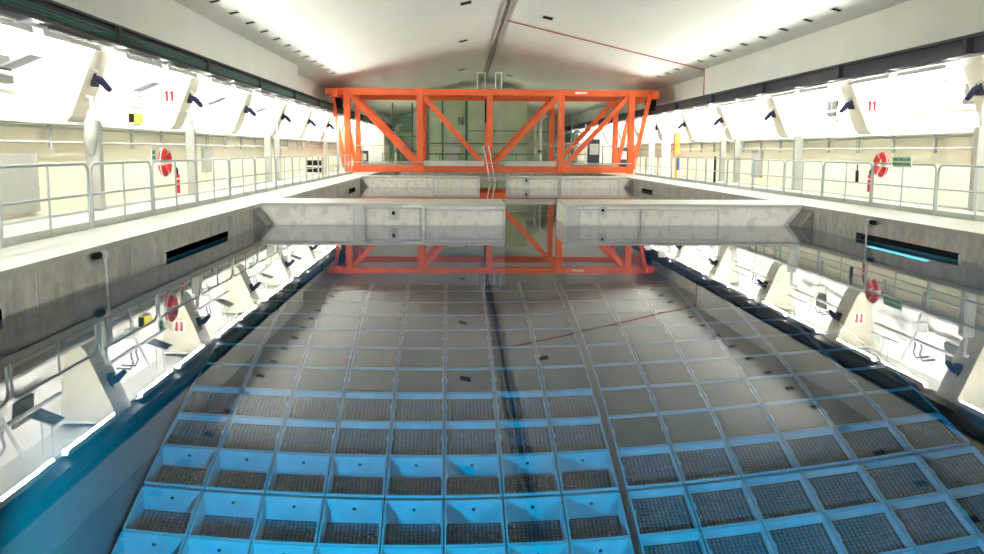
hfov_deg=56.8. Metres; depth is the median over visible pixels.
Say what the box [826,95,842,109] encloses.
pipes
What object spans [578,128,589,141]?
wall haunch
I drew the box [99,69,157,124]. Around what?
bracket
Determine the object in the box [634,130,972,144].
cable tray
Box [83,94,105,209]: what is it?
duct
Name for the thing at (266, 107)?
plate
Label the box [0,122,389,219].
wall
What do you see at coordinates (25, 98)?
wall
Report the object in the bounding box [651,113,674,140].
wall haunch
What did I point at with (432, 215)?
gate panel
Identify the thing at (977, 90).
camera
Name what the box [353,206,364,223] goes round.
post
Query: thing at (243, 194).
guard rail
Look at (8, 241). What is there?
guard rail
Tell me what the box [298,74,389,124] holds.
wall
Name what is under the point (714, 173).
stand
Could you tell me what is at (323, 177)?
guard rail
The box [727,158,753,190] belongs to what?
guard rail
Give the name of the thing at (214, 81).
strip light
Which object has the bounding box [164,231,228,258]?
skimmer slot
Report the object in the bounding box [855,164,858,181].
tool
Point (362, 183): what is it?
trim
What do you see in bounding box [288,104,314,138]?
wall haunch
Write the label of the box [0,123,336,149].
pipe
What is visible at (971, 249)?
wall
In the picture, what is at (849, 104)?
camera
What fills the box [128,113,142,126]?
warning lamp
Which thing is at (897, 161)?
safety sign
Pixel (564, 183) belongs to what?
gate panel
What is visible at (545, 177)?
trim
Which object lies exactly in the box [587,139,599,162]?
equipment box
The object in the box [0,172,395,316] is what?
wall
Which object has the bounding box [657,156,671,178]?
guard rail
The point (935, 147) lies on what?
pipe
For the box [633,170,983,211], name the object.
baseboard
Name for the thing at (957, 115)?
wall
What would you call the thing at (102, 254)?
pipe
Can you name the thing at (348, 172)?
guard rail
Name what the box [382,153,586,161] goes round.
railing
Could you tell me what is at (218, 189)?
baseboard
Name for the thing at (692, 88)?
wall
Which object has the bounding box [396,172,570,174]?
wall
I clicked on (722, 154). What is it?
duct
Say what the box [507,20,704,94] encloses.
pipe
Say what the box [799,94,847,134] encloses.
bracket
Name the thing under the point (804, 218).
trim
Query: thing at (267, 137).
duct
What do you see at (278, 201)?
ledge
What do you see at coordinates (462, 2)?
grille
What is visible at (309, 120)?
camera
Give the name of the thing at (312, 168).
guard rail
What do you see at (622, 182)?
wall
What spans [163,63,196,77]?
strip light
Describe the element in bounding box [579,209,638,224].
gate panel
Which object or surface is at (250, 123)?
bracket
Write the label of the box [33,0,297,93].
wall
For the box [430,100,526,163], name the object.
door
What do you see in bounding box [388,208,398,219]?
latch
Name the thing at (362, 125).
wall haunch
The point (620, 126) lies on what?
wall haunch
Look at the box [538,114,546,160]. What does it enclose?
riser pipe
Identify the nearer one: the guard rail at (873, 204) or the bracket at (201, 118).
the guard rail at (873, 204)
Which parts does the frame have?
tank, tank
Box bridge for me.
[325,72,659,181]
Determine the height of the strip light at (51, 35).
0.220 m
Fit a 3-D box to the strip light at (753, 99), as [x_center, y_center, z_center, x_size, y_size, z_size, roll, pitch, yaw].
[10.395,-7.158,36.797,0.220,0.220,2.500,0,8,-2]
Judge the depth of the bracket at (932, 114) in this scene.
24.09 m
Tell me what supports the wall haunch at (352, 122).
attached to the wall at (25, 98)
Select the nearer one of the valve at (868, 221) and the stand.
the valve at (868, 221)
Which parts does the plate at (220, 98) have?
plate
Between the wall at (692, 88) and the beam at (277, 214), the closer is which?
the beam at (277, 214)
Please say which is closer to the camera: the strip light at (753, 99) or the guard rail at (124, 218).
the guard rail at (124, 218)
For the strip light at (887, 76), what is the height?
0.220 m
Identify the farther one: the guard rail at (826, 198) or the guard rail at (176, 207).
the guard rail at (826, 198)
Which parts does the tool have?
blade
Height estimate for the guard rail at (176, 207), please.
1.104 m
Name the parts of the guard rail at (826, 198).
post, rail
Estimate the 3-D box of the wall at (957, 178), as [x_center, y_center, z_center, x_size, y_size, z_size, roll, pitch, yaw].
[11.155,-6.753,51.981,0.600,1.900,120.000,0,8,-2]
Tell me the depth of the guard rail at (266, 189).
29.07 m
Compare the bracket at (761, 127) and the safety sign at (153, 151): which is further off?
the bracket at (761, 127)
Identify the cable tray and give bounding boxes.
[0,116,343,142]
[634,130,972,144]
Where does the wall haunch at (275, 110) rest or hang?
attached to the wall at (25, 98)
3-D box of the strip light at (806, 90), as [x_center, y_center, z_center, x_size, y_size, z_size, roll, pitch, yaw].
[10.637,-6.197,29.867,0.220,0.220,2.500,0,8,-2]
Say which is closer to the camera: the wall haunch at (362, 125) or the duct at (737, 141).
the duct at (737, 141)
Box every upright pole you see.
[323,111,327,175]
[336,115,340,173]
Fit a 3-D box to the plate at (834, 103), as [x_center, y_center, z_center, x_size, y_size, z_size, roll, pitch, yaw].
[11.770,-5.825,31.524,0.120,0.520,0.800,0,8,-2]
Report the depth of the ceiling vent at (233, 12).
28.17 m
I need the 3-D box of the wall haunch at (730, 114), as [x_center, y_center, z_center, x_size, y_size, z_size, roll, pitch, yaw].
[10.910,-7.216,41.863,1.273,1.770,0.950,0,8,-2]
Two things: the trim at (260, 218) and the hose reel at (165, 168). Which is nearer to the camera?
the hose reel at (165, 168)
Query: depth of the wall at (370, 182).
46.64 m
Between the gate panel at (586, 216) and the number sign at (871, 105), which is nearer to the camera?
the gate panel at (586, 216)
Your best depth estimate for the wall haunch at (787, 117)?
34.51 m
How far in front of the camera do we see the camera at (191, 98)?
26.50 m
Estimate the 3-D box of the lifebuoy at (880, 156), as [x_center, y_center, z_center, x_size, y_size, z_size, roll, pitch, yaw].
[9.556,-2.763,22.376,0.166,0.684,0.684,0,8,-2]
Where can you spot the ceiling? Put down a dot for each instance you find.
(402, 44)
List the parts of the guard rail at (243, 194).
post, rail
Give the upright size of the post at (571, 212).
0.810 m
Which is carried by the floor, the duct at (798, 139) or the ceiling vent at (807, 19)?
the duct at (798, 139)
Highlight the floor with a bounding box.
[0,161,983,279]
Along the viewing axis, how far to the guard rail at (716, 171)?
36.49 m
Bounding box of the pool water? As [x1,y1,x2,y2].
[0,174,983,553]
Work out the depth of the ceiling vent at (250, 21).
30.37 m
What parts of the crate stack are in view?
frame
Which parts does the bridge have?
drive motor, kick plate, handrail, kick plate, drive motor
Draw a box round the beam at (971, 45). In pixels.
[564,31,983,131]
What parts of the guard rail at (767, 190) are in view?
post, rail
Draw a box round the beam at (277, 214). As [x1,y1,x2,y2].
[260,206,504,223]
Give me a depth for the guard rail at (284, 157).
32.11 m
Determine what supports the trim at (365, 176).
attached to the wall at (370, 182)
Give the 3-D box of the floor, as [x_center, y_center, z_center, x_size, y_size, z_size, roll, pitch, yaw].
[0.256,-5.774,51.737,22.400,0.090,120.000,0,8,-2]
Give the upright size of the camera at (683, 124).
0.527 m
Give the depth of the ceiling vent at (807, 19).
29.09 m
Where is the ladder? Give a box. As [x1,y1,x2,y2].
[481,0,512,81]
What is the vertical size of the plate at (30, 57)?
0.920 m
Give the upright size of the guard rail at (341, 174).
1.104 m
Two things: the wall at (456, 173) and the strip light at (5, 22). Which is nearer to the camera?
the strip light at (5, 22)
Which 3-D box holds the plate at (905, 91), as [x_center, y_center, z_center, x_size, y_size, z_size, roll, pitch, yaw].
[11.558,-5.481,25.680,0.590,0.920,0.550,0,8,-2]
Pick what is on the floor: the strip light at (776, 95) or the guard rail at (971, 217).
the guard rail at (971, 217)
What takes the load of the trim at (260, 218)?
attached to the wall at (18, 293)
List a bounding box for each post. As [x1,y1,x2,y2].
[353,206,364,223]
[566,207,577,224]
[647,117,654,174]
[660,114,671,176]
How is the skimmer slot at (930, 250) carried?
attached to the wall at (971, 249)
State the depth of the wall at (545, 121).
110.77 m
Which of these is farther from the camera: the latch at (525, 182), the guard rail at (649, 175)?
the guard rail at (649, 175)
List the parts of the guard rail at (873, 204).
post, rail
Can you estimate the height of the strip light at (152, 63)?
0.220 m
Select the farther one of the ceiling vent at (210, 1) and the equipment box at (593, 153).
the equipment box at (593, 153)
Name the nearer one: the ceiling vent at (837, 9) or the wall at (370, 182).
the ceiling vent at (837, 9)
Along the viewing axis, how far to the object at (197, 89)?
29.57 m
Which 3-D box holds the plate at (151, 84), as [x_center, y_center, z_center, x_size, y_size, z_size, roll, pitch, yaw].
[-9.205,-5.398,24.261,0.590,0.920,0.550,0,8,-2]
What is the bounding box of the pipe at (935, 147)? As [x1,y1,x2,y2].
[634,135,972,152]
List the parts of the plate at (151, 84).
plate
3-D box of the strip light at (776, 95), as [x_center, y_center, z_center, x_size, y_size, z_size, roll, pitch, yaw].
[10.535,-6.602,32.788,0.220,0.220,2.600,0,8,-2]
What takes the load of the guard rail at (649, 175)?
on the floor
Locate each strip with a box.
[35,270,39,304]
[132,243,134,269]
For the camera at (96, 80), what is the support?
attached to the wall haunch at (68, 69)
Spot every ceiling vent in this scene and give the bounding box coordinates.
[206,0,220,3]
[226,10,239,14]
[243,20,255,24]
[460,0,471,5]
[542,15,554,20]
[758,35,769,38]
[778,27,790,31]
[802,17,816,22]
[830,6,845,11]
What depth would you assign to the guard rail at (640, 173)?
51.79 m
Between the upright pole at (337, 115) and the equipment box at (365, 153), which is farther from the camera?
the equipment box at (365, 153)
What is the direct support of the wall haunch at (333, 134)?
attached to the wall at (25, 98)
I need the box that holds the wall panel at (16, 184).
[0,154,40,216]
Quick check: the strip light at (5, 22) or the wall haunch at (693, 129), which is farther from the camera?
the wall haunch at (693, 129)
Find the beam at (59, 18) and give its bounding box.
[0,0,394,130]
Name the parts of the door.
door, rail, rail, rail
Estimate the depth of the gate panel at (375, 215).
23.02 m
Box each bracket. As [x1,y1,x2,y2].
[0,69,42,80]
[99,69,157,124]
[191,89,222,130]
[245,100,264,134]
[279,108,294,136]
[305,114,315,138]
[671,117,684,140]
[700,112,720,139]
[741,105,771,137]
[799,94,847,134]
[888,78,965,130]
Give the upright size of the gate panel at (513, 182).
0.810 m
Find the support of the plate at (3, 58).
attached to the wall at (25, 98)
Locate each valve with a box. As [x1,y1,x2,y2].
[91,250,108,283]
[865,219,876,240]
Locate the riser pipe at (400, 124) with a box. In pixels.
[393,123,401,161]
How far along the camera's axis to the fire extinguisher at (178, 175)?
20.24 m
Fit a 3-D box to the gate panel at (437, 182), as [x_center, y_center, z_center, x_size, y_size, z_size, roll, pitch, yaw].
[-1.856,-4.670,46.740,2.350,0.810,0.050,0,8,-2]
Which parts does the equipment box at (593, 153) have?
panel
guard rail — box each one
[0,163,93,247]
[89,161,154,227]
[151,159,197,214]
[196,158,229,205]
[229,157,255,198]
[255,157,276,193]
[275,156,292,189]
[292,156,306,185]
[306,155,319,182]
[318,155,329,179]
[328,155,337,177]
[337,154,344,176]
[345,154,352,174]
[634,156,645,175]
[645,156,657,177]
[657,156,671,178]
[670,157,687,180]
[686,157,705,183]
[705,158,727,186]
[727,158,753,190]
[751,159,784,194]
[782,160,823,199]
[822,161,872,206]
[869,162,936,214]
[933,164,983,221]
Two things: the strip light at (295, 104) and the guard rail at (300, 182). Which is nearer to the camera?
the guard rail at (300, 182)
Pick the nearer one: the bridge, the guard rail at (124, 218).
the guard rail at (124, 218)
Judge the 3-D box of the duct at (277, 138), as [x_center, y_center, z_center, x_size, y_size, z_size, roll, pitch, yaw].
[-9.379,-5.468,39.566,0.408,2.537,0.324,0,8,-2]
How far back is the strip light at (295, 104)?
41.98 m
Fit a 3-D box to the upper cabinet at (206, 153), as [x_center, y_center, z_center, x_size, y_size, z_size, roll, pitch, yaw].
[-9.538,-3.945,30.486,0.140,0.850,0.900,0,8,-2]
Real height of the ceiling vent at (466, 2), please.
0.151 m
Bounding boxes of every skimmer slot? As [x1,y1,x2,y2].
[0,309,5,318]
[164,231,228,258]
[641,188,652,192]
[854,232,960,259]
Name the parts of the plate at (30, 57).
plate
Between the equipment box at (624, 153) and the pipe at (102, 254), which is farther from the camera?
the equipment box at (624, 153)
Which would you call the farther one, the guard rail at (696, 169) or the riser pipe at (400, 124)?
the riser pipe at (400, 124)
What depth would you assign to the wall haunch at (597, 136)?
83.00 m
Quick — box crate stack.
[305,157,322,177]
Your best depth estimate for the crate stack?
44.22 m
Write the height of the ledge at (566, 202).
0.070 m
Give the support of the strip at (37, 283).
attached to the wall at (18, 293)
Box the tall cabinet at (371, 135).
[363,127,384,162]
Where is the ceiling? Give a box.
[173,0,909,118]
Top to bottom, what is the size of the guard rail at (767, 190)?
1.104 m
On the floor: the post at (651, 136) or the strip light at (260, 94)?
the post at (651, 136)
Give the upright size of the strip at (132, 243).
0.720 m
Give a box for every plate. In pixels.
[0,29,43,69]
[0,54,13,83]
[133,64,160,91]
[207,83,226,104]
[256,93,268,112]
[289,102,297,117]
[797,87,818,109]
[826,100,838,116]
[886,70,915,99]
[962,83,973,103]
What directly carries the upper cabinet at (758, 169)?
attached to the wall at (957, 178)
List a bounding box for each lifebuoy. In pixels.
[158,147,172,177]
[873,151,888,177]
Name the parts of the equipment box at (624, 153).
panel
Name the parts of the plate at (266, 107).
plate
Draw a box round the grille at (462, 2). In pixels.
[461,1,470,5]
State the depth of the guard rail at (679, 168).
42.63 m
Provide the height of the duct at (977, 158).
2.537 m
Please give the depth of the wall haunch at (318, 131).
53.85 m
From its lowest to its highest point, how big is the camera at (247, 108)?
0.527 m
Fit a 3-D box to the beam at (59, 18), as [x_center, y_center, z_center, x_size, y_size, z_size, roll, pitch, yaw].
[-9.250,-9.291,48.948,0.500,0.480,115.900,0,8,-2]
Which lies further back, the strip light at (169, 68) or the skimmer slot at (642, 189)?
the skimmer slot at (642, 189)
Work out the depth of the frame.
75.06 m
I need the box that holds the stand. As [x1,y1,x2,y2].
[713,157,725,183]
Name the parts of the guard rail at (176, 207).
rail, post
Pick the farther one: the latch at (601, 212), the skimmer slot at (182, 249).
the latch at (601, 212)
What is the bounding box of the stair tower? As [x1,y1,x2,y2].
[533,117,586,162]
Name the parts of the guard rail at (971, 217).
rail, post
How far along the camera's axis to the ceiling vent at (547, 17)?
40.38 m
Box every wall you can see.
[0,25,388,144]
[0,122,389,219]
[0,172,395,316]
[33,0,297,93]
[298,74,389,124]
[362,178,479,186]
[388,109,566,160]
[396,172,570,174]
[506,177,629,187]
[564,76,703,126]
[565,60,979,145]
[569,134,972,206]
[571,173,983,264]
[704,0,983,94]
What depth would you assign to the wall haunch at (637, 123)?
62.21 m
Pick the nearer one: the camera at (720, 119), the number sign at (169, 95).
the number sign at (169, 95)
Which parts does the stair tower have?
panel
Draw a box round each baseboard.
[3,169,344,225]
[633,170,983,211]
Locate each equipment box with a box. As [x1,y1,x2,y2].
[361,151,367,162]
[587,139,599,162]
[618,148,626,166]
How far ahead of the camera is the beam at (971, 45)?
27.30 m
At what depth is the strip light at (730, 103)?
39.48 m
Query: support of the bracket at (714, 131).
on the cable tray at (955, 131)
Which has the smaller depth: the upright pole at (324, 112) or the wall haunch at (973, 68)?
the wall haunch at (973, 68)
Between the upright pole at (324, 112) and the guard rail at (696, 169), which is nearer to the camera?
the guard rail at (696, 169)
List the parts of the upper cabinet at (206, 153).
door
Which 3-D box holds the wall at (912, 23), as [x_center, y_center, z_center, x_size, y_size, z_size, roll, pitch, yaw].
[11.987,-5.860,18.445,1.280,1.820,53.300,0,8,-2]
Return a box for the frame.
[392,103,416,161]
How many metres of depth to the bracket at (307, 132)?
50.41 m
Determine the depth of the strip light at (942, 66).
22.73 m
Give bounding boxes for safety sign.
[151,149,156,161]
[891,156,911,167]
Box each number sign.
[162,89,175,102]
[865,99,878,111]
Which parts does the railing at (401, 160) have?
rail, rail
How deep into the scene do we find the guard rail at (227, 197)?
22.90 m
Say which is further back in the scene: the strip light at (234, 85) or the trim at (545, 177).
the trim at (545, 177)
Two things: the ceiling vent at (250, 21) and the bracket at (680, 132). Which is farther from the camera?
the bracket at (680, 132)
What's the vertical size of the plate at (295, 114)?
0.920 m
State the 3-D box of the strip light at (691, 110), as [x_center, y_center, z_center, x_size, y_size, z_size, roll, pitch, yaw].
[10.052,-8.524,46.647,0.220,0.220,2.600,0,8,-2]
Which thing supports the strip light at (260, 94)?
hanging from the beam at (59, 18)
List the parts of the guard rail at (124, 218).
rail, post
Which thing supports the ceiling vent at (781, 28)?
in the ceiling
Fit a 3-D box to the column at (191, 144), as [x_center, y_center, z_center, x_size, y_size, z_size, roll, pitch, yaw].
[-8.937,-3.711,26.895,0.408,2.537,0.324,0,8,-2]
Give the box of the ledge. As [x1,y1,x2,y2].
[261,198,504,205]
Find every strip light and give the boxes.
[0,17,33,32]
[33,27,100,51]
[117,51,162,68]
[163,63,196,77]
[204,76,231,87]
[232,83,252,93]
[257,92,274,99]
[275,96,288,103]
[292,101,304,107]
[680,109,694,113]
[695,105,710,110]
[717,100,737,107]
[737,96,760,103]
[769,89,798,98]
[799,83,834,93]
[848,72,896,85]
[896,62,954,76]
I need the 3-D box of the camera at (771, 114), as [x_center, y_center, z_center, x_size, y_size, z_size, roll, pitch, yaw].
[10.631,-6.254,34.861,0.463,0.527,0.276,0,8,-2]
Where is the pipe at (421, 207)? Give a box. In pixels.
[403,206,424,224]
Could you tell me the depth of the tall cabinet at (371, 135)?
72.91 m
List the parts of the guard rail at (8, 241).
rail, post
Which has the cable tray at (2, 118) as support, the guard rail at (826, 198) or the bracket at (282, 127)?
the bracket at (282, 127)
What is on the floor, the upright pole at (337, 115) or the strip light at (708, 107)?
the upright pole at (337, 115)
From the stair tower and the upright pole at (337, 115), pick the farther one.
the stair tower
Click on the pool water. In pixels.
(534, 382)
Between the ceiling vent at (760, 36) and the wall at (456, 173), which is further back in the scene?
the wall at (456, 173)
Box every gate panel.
[366,207,420,223]
[425,208,503,224]
[433,178,478,186]
[509,178,558,187]
[560,179,618,187]
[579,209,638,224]
[640,209,719,224]
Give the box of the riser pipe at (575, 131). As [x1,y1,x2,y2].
[571,129,579,162]
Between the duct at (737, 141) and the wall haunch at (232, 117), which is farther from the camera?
the duct at (737, 141)
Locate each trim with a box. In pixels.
[253,207,273,225]
[360,179,367,186]
[362,175,479,177]
[506,176,629,178]
[624,180,632,187]
[789,209,813,227]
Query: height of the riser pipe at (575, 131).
3.101 m
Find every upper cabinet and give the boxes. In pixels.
[201,146,211,171]
[751,151,762,177]
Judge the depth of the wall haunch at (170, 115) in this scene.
26.16 m
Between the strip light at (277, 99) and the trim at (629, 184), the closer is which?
the strip light at (277, 99)
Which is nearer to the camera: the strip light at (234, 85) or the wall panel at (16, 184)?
the wall panel at (16, 184)
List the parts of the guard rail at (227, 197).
rail, post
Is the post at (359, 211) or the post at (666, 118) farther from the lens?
the post at (666, 118)
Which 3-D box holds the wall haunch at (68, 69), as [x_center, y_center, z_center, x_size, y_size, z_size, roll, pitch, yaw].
[-8.931,-4.250,19.661,1.273,1.770,0.950,0,8,-2]
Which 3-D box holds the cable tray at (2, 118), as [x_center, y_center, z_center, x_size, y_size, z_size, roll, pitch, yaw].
[-9.445,-4.716,29.827,0.280,0.080,75.000,0,8,-2]
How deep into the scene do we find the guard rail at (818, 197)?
27.26 m
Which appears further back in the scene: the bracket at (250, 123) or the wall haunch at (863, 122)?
the bracket at (250, 123)
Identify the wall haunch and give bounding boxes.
[37,35,112,121]
[149,66,202,129]
[215,84,254,133]
[259,96,289,136]
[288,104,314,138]
[311,110,332,139]
[329,116,343,140]
[343,121,354,138]
[354,123,367,142]
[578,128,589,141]
[590,126,601,143]
[602,123,612,144]
[618,121,626,143]
[635,118,648,142]
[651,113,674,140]
[678,107,704,140]
[714,100,745,139]
[764,90,803,136]
[838,74,890,133]
[960,55,983,119]
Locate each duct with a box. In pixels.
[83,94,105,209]
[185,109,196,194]
[261,120,271,181]
[271,122,281,180]
[718,127,726,180]
[733,124,743,182]
[791,119,805,189]
[967,104,983,210]
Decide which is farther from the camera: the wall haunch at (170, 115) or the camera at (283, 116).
the camera at (283, 116)
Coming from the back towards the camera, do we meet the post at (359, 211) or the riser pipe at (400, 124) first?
the riser pipe at (400, 124)
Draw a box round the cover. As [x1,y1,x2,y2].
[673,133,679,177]
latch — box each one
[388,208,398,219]
[523,178,529,184]
[598,207,606,215]
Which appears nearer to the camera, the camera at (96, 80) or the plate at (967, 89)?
the camera at (96, 80)
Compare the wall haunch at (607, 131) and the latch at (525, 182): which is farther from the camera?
the wall haunch at (607, 131)
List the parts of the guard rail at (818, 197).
post, rail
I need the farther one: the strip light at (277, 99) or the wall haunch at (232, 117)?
the strip light at (277, 99)
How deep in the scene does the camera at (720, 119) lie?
41.74 m
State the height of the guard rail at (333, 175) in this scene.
1.104 m
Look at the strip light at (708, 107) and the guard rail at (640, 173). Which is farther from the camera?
the guard rail at (640, 173)
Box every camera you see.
[90,68,111,91]
[187,90,202,106]
[244,102,255,115]
[281,111,290,121]
[307,117,315,125]
[678,120,685,128]
[714,114,723,125]
[764,107,775,119]
[840,96,853,112]
[965,78,983,100]
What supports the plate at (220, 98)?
hanging from the wall at (169, 21)

